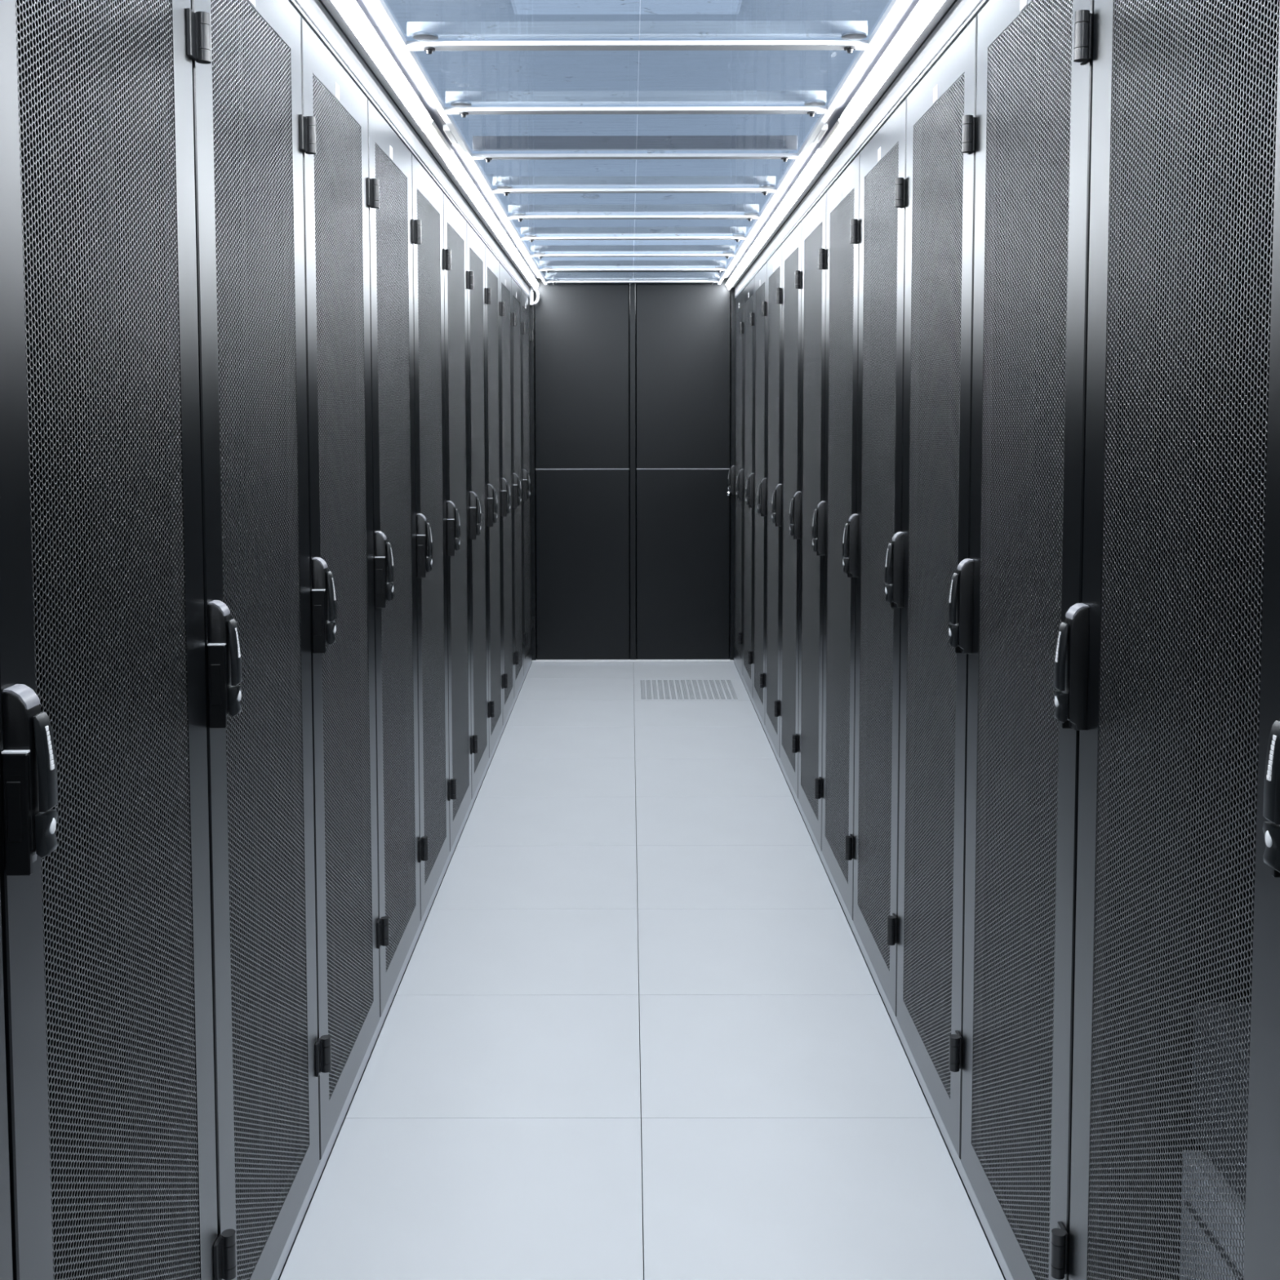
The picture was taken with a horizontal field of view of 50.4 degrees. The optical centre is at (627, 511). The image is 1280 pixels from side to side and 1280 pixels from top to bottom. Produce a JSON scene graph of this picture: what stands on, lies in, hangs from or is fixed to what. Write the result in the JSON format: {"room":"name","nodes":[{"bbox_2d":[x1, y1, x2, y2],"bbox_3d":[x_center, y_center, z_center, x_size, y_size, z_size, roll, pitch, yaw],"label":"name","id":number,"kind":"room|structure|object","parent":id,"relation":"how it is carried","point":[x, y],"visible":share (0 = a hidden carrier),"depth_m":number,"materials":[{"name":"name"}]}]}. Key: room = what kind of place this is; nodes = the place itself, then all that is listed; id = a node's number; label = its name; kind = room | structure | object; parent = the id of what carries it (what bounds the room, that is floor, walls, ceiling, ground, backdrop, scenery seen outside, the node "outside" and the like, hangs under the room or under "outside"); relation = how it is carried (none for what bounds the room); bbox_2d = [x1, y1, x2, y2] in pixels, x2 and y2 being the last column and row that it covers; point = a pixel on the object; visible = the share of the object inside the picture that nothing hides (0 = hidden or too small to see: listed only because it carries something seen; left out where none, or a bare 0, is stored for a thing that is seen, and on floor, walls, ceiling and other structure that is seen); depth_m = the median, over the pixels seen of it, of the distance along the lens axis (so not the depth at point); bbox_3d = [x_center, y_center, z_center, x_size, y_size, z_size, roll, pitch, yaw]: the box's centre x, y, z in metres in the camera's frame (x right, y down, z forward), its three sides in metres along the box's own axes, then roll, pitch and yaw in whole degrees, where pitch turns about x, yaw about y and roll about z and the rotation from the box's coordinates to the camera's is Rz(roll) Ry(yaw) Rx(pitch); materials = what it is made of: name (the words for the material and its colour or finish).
{"room":"server room","nodes":[
{"label":"server room","id":0,"kind":"room"},
{"bbox_2d":[355,0,919,284],"bbox_3d":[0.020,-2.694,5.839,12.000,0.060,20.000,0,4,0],"label":"ceiling","id":1,"kind":"structure","parent":0,"point":[788,69],"depth_m":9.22,"materials":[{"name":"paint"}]},
{"bbox_2d":[511,0,742,14],"bbox_3d":[-0.008,-2.739,7.219,1.240,0.026,0.640,0,4,0],"label":"ceiling light panel","id":2,"kind":"object","parent":1,"relation":"attached to","point":[520,6],"visible":1,"depth_m":7.38,"materials":[{"name":"white paint"}]},
{"bbox_2d":[277,658,1005,1279],"bbox_3d":[0.026,1.177,5.487,3.600,0.300,13.200,0,4,0],"label":"floor","id":3,"kind":"structure","parent":0,"point":[637,1024],"depth_m":2.98,"materials":[{"name":"grey tile"}]},
{"bbox_2d":[0,890,13,1279],"bbox_3d":[-0.847,0.277,0.933,0.639,2.083,0.610,0,4,0],"label":"rack","id":4,"kind":"object","parent":3,"relation":"on","point":[6,1251],"visible":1,"depth_m":1.23,"materials":[{"name":"black metal"}]},
{"bbox_2d":[0,0,236,1279],"bbox_3d":[-0.846,0.238,1.532,0.639,2.083,0.610,0,4,0],"label":"rack","id":5,"kind":"object","parent":3,"relation":"on","point":[104,859],"visible":1,"depth_m":1.63,"materials":[{"name":"black metal"}]},
{"bbox_2d":[191,0,331,1279],"bbox_3d":[-0.845,0.200,2.131,0.639,2.083,0.610,0,4,0],"label":"rack","id":6,"kind":"object","parent":3,"relation":"on","point":[251,133],"visible":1,"depth_m":2.19,"materials":[{"name":"black metal"}]},
{"bbox_2d":[300,16,389,1159],"bbox_3d":[-0.845,0.162,2.729,0.639,2.083,0.610,0,4,0],"label":"rack","id":7,"kind":"object","parent":3,"relation":"on","point":[339,192],"visible":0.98,"depth_m":2.76,"materials":[{"name":"black metal"}]},
{"bbox_2d":[367,99,428,1017],"bbox_3d":[-0.844,0.123,3.328,0.639,2.083,0.610,0,4,0],"label":"rack","id":8,"kind":"object","parent":3,"relation":"on","point":[393,229],"visible":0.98,"depth_m":3.33,"materials":[{"name":"black metal"}]},
{"bbox_2d":[270,658,531,1279],"bbox_3d":[-0.573,1.133,3.635,0.020,0.027,8.508,0,4,0],"label":"baseboard","id":9,"kind":"structure","parent":3,"relation":"on","point":[308,1197],"depth_m":2.96,"materials":[{"name":"metal"}]},
{"bbox_2d":[411,154,456,920],"bbox_3d":[-0.843,0.085,3.927,0.639,2.083,0.610,0,4,0],"label":"rack","id":10,"kind":"object","parent":3,"relation":"on","point":[430,260],"visible":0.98,"depth_m":3.91,"materials":[{"name":"black metal"}]},
{"bbox_2d":[443,193,477,851],"bbox_3d":[-0.843,0.046,4.526,0.639,2.083,0.610,0,4,0],"label":"rack","id":11,"kind":"object","parent":3,"relation":"on","point":[457,280],"visible":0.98,"depth_m":4.52,"materials":[{"name":"black metal"}]},
{"bbox_2d":[466,222,494,798],"bbox_3d":[-0.842,0.008,5.125,0.639,2.083,0.610,0,4,0],"label":"rack","id":12,"kind":"object","parent":3,"relation":"on","point":[482,709],"visible":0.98,"depth_m":5.10,"materials":[{"name":"black metal"}]},
{"bbox_2d":[484,244,507,757],"bbox_3d":[-0.841,-0.031,5.723,0.639,2.083,0.610,0,4,0],"label":"rack","id":13,"kind":"object","parent":3,"relation":"on","point":[497,682],"visible":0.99,"depth_m":5.69,"materials":[{"name":"black metal"}]},
{"bbox_2d":[499,263,518,724],"bbox_3d":[-0.841,-0.069,6.322,0.639,2.083,0.610,0,4,0],"label":"rack","id":14,"kind":"object","parent":3,"relation":"on","point":[509,658],"visible":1,"depth_m":6.29,"materials":[{"name":"black metal"}]},
{"bbox_2d":[511,277,527,697],"bbox_3d":[-0.840,-0.108,6.921,0.639,2.083,0.610,0,4,0],"label":"rack","id":15,"kind":"object","parent":3,"relation":"on","point":[520,638],"visible":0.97,"depth_m":6.92,"materials":[{"name":"black metal"}]},
{"bbox_2d":[520,289,535,675],"bbox_3d":[-0.840,-0.146,7.520,0.639,2.083,0.610,0,4,0],"label":"rack","id":16,"kind":"object","parent":3,"relation":"on","point":[529,622],"visible":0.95,"depth_m":7.49,"materials":[{"name":"black metal"}]},
{"bbox_2d":[527,277,737,661],"bbox_3d":[0.027,-0.257,7.839,1.226,2.260,0.162,0,4,0],"label":"door","id":17,"kind":"structure","parent":3,"relation":"on","point":[632,385],"depth_m":7.84,"materials":[{"name":"black metal"}]},
{"bbox_2d":[531,659,733,662],"bbox_3d":[0.028,0.867,7.889,1.170,0.010,0.042,0,4,0],"label":"trim","id":18,"kind":"structure","parent":3,"relation":"on","point":[536,660],"depth_m":7.87,"materials":[{"name":"white paint"}]},
{"bbox_2d":[728,289,743,675],"bbox_3d":[0.892,-0.148,7.508,0.639,2.083,0.610,0,4,0],"label":"rack","id":19,"kind":"object","parent":3,"relation":"on","point":[739,329],"visible":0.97,"depth_m":7.54,"materials":[{"name":"black metal"}]},
{"bbox_2d":[736,277,754,697],"bbox_3d":[0.891,-0.110,6.910,0.639,2.083,0.610,0,4,0],"label":"rack","id":20,"kind":"object","parent":3,"relation":"on","point":[744,474],"visible":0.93,"depth_m":6.92,"materials":[{"name":"black metal"}]},
{"bbox_2d":[746,262,767,724],"bbox_3d":[0.890,-0.071,6.311,0.639,2.083,0.610,0,4,0],"label":"rack","id":21,"kind":"object","parent":3,"relation":"on","point":[759,473],"visible":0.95,"depth_m":6.32,"materials":[{"name":"black metal"}]},
{"bbox_2d":[757,244,782,757],"bbox_3d":[0.890,-0.033,5.712,0.639,2.083,0.610,0,4,0],"label":"rack","id":22,"kind":"object","parent":3,"relation":"on","point":[768,485],"visible":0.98,"depth_m":5.73,"materials":[{"name":"black metal"}]},
{"bbox_2d":[771,222,801,799],"bbox_3d":[0.889,0.005,5.113,0.639,2.083,0.610,0,4,0],"label":"rack","id":23,"kind":"object","parent":3,"relation":"on","point":[783,495],"visible":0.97,"depth_m":5.12,"materials":[{"name":"black metal"}]},
{"bbox_2d":[789,191,826,851],"bbox_3d":[0.888,0.044,4.514,0.639,2.083,0.610,0,4,0],"label":"rack","id":24,"kind":"object","parent":3,"relation":"on","point":[804,503],"visible":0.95,"depth_m":4.51,"materials":[{"name":"black metal"}]},
{"bbox_2d":[812,152,860,920],"bbox_3d":[0.888,0.082,3.916,0.639,2.083,0.610,0,4,0],"label":"rack","id":25,"kind":"object","parent":3,"relation":"on","point":[830,517],"visible":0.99,"depth_m":3.94,"materials":[{"name":"black metal"}]},
{"bbox_2d":[733,657,1013,1279],"bbox_3d":[0.620,1.131,3.633,0.020,0.027,8.508,0,4,0],"label":"baseboard","id":26,"kind":"structure","parent":3,"relation":"on","point":[1002,1262],"depth_m":2.95,"materials":[{"name":"metal"}]},
{"bbox_2d":[842,97,906,1016],"bbox_3d":[0.887,0.121,3.317,0.639,2.083,0.610,0,4,0],"label":"rack","id":27,"kind":"object","parent":3,"relation":"on","point":[868,534],"visible":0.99,"depth_m":3.34,"materials":[{"name":"black metal"}]},
{"bbox_2d":[884,15,977,1159],"bbox_3d":[0.886,0.159,2.718,0.639,2.083,0.610,0,4,0],"label":"rack","id":28,"kind":"object","parent":3,"relation":"on","point":[922,558],"visible":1,"depth_m":2.75,"materials":[{"name":"black metal"}]},
{"bbox_2d":[948,0,1093,1279],"bbox_3d":[0.886,0.198,2.119,0.639,2.083,0.610,0,4,0],"label":"rack","id":29,"kind":"object","parent":3,"relation":"on","point":[1009,601],"visible":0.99,"depth_m":2.19,"materials":[{"name":"black metal"}]},
{"bbox_2d":[1053,0,1279,1279],"bbox_3d":[0.885,0.236,1.521,0.639,2.083,0.610,0,4,0],"label":"rack","id":30,"kind":"object","parent":3,"relation":"on","point":[1166,668],"visible":1,"depth_m":1.70,"materials":[{"name":"black metal"}]},
{"bbox_2d":[1179,1150,1245,1279],"bbox_3d":[0.909,1.036,1.567,0.363,0.360,0.480,0,4,0],"label":"server","id":31,"kind":"object","parent":30,"relation":"in","point":[1211,1163],"visible":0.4,"depth_m":1.72,"materials":[{"name":"grey metal"}]},
{"bbox_2d":[1191,1002,1251,1203],"bbox_3d":[0.919,0.747,1.548,0.363,0.180,0.480,0,4,0],"label":"server","id":32,"kind":"object","parent":31,"relation":"on","point":[1215,1003],"visible":0.32,"depth_m":1.71,"materials":[{"name":"grey metal"}]},
{"bbox_2d":[1262,720,1279,877],"bbox_3d":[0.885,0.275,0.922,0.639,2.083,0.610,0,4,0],"label":"door handle","id":33,"kind":"object","parent":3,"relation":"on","point":[1271,809],"visible":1,"depth_m":1.20,"materials":[{"name":"black plastic"}]},
{"bbox_3d":[-0.595,0.323,-0.028,0.055,2.053,1.302,0,4,0],"label":"wall","id":34,"kind":"structure","parent":0,"visible":0},
{"bbox_2d":[320,0,432,133],"bbox_3d":[-0.538,-0.874,1.415,0.052,0.045,4.295,0,4,0],"label":"tube light","id":35,"kind":"object","parent":34,"relation":"attached to","point":[348,14],"visible":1,"depth_m":2.89,"materials":[{"name":"grey plastic"}]},
{"bbox_2d":[288,0,529,298],"bbox_3d":[-0.580,-0.987,3.498,0.031,0.105,8.508,0,4,0],"label":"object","id":36,"kind":"structure","parent":34,"relation":"attached to","point":[314,13],"depth_m":3.22,"materials":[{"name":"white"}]},
{"bbox_2d":[413,115,453,164],"bbox_3d":[-0.536,-1.025,3.773,0.052,0.045,0.426,0,4,0],"label":"tube light","id":37,"kind":"object","parent":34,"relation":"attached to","point":[433,139],"visible":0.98,"depth_m":3.77,"materials":[{"name":"grey plastic"}]},
{"bbox_2d":[427,124,450,160],"bbox_3d":[-0.523,-1.021,3.773,0.011,0.020,0.418,0,4,0],"label":"diffuser","id":38,"kind":"object","parent":37,"relation":"attached to","point":[436,140],"depth_m":3.78,"materials":[{"name":"white plastic"}]},
{"bbox_2d":[436,149,538,288],"bbox_3d":[-0.533,-1.160,5.868,0.052,0.045,3.770,0,4,0],"label":"tube light","id":39,"kind":"object","parent":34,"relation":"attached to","point":[454,169],"visible":0.9,"depth_m":5.01,"materials":[{"name":"grey plastic"}]},
{"bbox_2d":[529,285,539,305],"bbox_3d":[-0.527,-1.222,7.678,0.057,0.113,0.021,0,4,0],"label":"cable loop","id":40,"kind":"object","parent":39,"relation":"hanging from","point":[531,303],"visible":0.98,"depth_m":7.67,"materials":[{"name":"white paint"}]},
{"bbox_3d":[0.630,0.321,-0.029,0.055,2.053,1.302,0,4,0],"label":"wall","id":41,"kind":"structure","parent":0,"visible":0},
{"bbox_2d":[725,148,833,289],"bbox_3d":[0.578,-1.162,5.867,0.052,0.045,3.770,0,4,0],"label":"tube light","id":42,"kind":"object","parent":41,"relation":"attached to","point":[815,167],"visible":0.98,"depth_m":5.02,"materials":[{"name":"grey plastic"}]},
{"bbox_2d":[816,115,857,163],"bbox_3d":[0.576,-1.027,3.771,0.052,0.045,0.426,0,4,0],"label":"tube light","id":43,"kind":"object","parent":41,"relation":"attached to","point":[837,137],"visible":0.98,"depth_m":3.77,"materials":[{"name":"grey plastic"}]},
{"bbox_2d":[818,124,844,159],"bbox_3d":[0.564,-1.023,3.772,0.011,0.020,0.418,0,4,0],"label":"diffuser","id":44,"kind":"object","parent":43,"relation":"attached to","point":[835,137],"depth_m":3.78,"materials":[{"name":"white plastic"}]},
{"bbox_2d":[734,0,989,297],"bbox_3d":[0.620,-0.989,3.497,0.031,0.105,8.508,0,4,0],"label":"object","id":45,"kind":"structure","parent":41,"relation":"attached to","point":[961,13],"depth_m":3.23,"materials":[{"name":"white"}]},
{"bbox_2d":[838,0,955,132],"bbox_3d":[0.574,-0.876,1.414,0.052,0.045,4.295,0,4,0],"label":"tube light","id":46,"kind":"object","parent":41,"relation":"attached to","point":[926,14],"visible":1,"depth_m":2.89,"materials":[{"name":"grey plastic"}]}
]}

